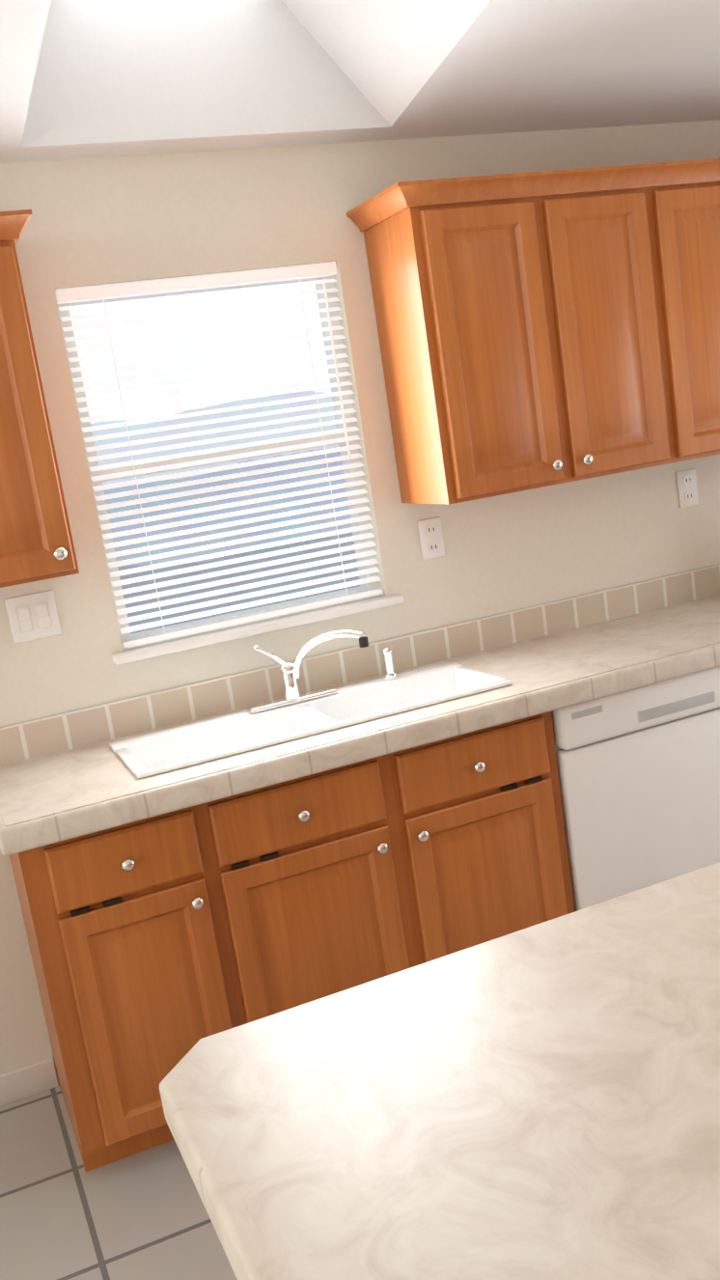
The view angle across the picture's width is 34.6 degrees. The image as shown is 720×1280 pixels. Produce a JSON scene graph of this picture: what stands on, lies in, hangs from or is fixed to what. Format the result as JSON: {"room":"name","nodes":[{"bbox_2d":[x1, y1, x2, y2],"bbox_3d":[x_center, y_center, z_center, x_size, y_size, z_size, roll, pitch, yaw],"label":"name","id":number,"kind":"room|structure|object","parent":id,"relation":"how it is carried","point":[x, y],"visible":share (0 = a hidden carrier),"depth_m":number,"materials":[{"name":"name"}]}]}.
{"room":"kitchen","nodes":[
{"label":"kitchen","id":0,"kind":"room"},
{"bbox_2d":[0,1084,237,1279],"bbox_3d":[0.012,1.445,1.770,8.690,0.100,3.600,-13,12,-21],"label":"floor","id":1,"kind":"structure","parent":0,"point":[140,1215],"depth_m":2.65,"materials":[{"name":"tile"}]},
{"bbox_2d":[9,803,249,1171],"bbox_3d":[-0.607,0.803,2.964,0.420,0.876,0.541,-13,12,-21],"label":"base cabinet","id":2,"kind":"object","parent":1,"relation":"on","point":[162,945],"depth_m":2.71,"materials":[{"name":"brown wood"}]},
{"bbox_2d":[206,711,575,1022],"bbox_3d":[0.029,0.660,3.209,0.973,0.876,0.541,-13,12,-21],"label":"base cabinet","id":3,"kind":"object","parent":1,"relation":"on","point":[334,880],"depth_m":2.93,"materials":[{"name":"brown wood"}]},
{"bbox_2d":[0,563,719,855],"bbox_3d":[1.123,-0.274,3.515,4.483,0.517,0.582,-13,12,-21],"label":"countertop","id":4,"kind":"structure","parent":3,"relation":"on","point":[68,775],"depth_m":3.12,"materials":[{"name":"tile"}]},
{"bbox_2d":[109,662,511,779],"bbox_3d":[-0.117,0.283,3.090,1.020,0.191,0.370,-13,12,-21],"label":"sink","id":5,"kind":"object","parent":4,"relation":"in","point":[151,754],"visible":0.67,"depth_m":3.11,"materials":[{"name":"ceramic"}]},
{"bbox_2d":[246,630,397,713],"bbox_3d":[-0.088,0.069,3.160,0.450,0.190,0.182,-13,12,-21],"label":"faucet","id":6,"kind":"object","parent":4,"relation":"on","point":[290,672],"visible":1,"depth_m":3.17,"materials":[{"name":"silver metal"}]},
{"bbox_2d":[551,666,719,911],"bbox_3d":[0.828,0.489,3.475,0.738,0.872,0.501,-13,12,-21],"label":"dishwasher","id":7,"kind":"object","parent":1,"relation":"on","point":[639,773],"visible":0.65,"depth_m":3.18,"materials":[{"name":"white metal"}]},
{"bbox_3d":[2.065,0.770,1.084,1.894,0.868,0.701,-13,12,-21],"label":"base cabinet","id":8,"kind":"object","parent":1,"relation":"on","visible":0},
{"bbox_2d":[159,862,719,1279],"bbox_3d":[1.355,0.316,1.241,2.898,0.162,1.638,-13,12,-21],"label":"countertop","id":9,"kind":"structure","parent":8,"relation":"on","point":[540,1101],"depth_m":1.27,"materials":[{"name":"stone"}]},
{"bbox_2d":[0,0,719,163],"bbox_3d":[-0.406,-1.323,1.232,8.690,0.786,3.600,-13,12,-21],"label":"ceiling","id":10,"kind":"structure","parent":0,"point":[111,70],"depth_m":2.95,"materials":[{"name":"paint"}]},
{"bbox_2d":[0,120,719,1082],"bbox_3d":[-0.901,-0.441,3.040,8.690,3.350,0.120,-13,12,-21],"label":"wall","id":11,"kind":"structure","parent":0,"point":[95,221],"depth_m":3.21,"materials":[{"name":"paint"}]},
{"bbox_2d":[0,1057,58,1106],"bbox_3d":[-2.670,1.611,2.506,3.998,0.085,0.013,-13,12,-21],"label":"baseboard","id":12,"kind":"structure","parent":11,"relation":"attached to","point":[26,1081],"depth_m":3.17,"materials":[{"name":"white wood"}]},
{"bbox_2d":[4,589,61,643],"bbox_3d":[-0.858,-0.061,3.036,0.125,0.120,0.012,-13,12,-21],"label":"light switch","id":13,"kind":"object","parent":11,"relation":"attached to","point":[33,616],"visible":1,"depth_m":3.03,"materials":[{"name":"white plastic"}]},
{"bbox_2d":[0,209,79,587],"bbox_3d":[-0.938,-0.541,2.750,0.430,0.825,0.356,-13,12,-21],"label":"upper cabinet","id":14,"kind":"object","parent":11,"relation":"attached to","point":[36,542],"visible":1,"depth_m":2.67,"materials":[{"name":"brown wood"}]},
{"bbox_2d":[57,275,403,665],"bbox_3d":[-0.363,-0.509,3.224,0.860,0.986,0.155,-13,12,-21],"label":"window","id":15,"kind":"structure","parent":11,"relation":"in","point":[210,637],"depth_m":3.27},
{"bbox_2d":[55,261,383,648],"bbox_3d":[-0.360,-0.521,3.209,0.782,0.954,0.037,-13,12,-21],"label":"window blind","id":16,"kind":"object","parent":15,"relation":"attached to","point":[157,286],"visible":1,"depth_m":3.20,"materials":[{"name":"white plastic"}]},
{"bbox_2d":[417,516,445,560],"bbox_3d":[0.215,-0.303,3.449,0.075,0.120,0.010,-13,12,-21],"label":"electrical outlet","id":17,"kind":"object","parent":11,"relation":"attached to","point":[431,538],"visible":1,"depth_m":3.45,"materials":[{"name":"white plastic"}]},
{"bbox_2d":[354,163,682,504],"bbox_3d":[0.462,-0.860,3.302,0.738,0.826,0.328,-13,12,-21],"label":"upper cabinet","id":18,"kind":"object","parent":11,"relation":"attached to","point":[541,329],"depth_m":3.15,"materials":[{"name":"brown wood"}]},
{"bbox_2d":[676,468,698,507],"bbox_3d":[1.074,-0.497,3.779,0.075,0.120,0.010,-13,12,-21],"label":"electrical outlet","id":19,"kind":"object","parent":11,"relation":"attached to","point":[687,486],"visible":1,"depth_m":3.78,"materials":[{"name":"white plastic"}]},
{"bbox_2d":[655,158,719,460],"bbox_3d":[1.142,-1.014,3.564,0.752,0.826,0.328,-13,12,-21],"label":"upper cabinet","id":20,"kind":"object","parent":11,"relation":"attached to","point":[689,190],"depth_m":3.32,"materials":[{"name":"brown wood"}]},
{"label":"outside","id":21,"kind":"structure","parent":0,"visible":0},
{"bbox_2d":[69,283,360,634],"bbox_3d":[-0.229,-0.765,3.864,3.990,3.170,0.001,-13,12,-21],"label":"window glass","id":22,"kind":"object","parent":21,"point":[170,322],"depth_m":3.78,"materials":[{"name":"clear glass"}]}
]}

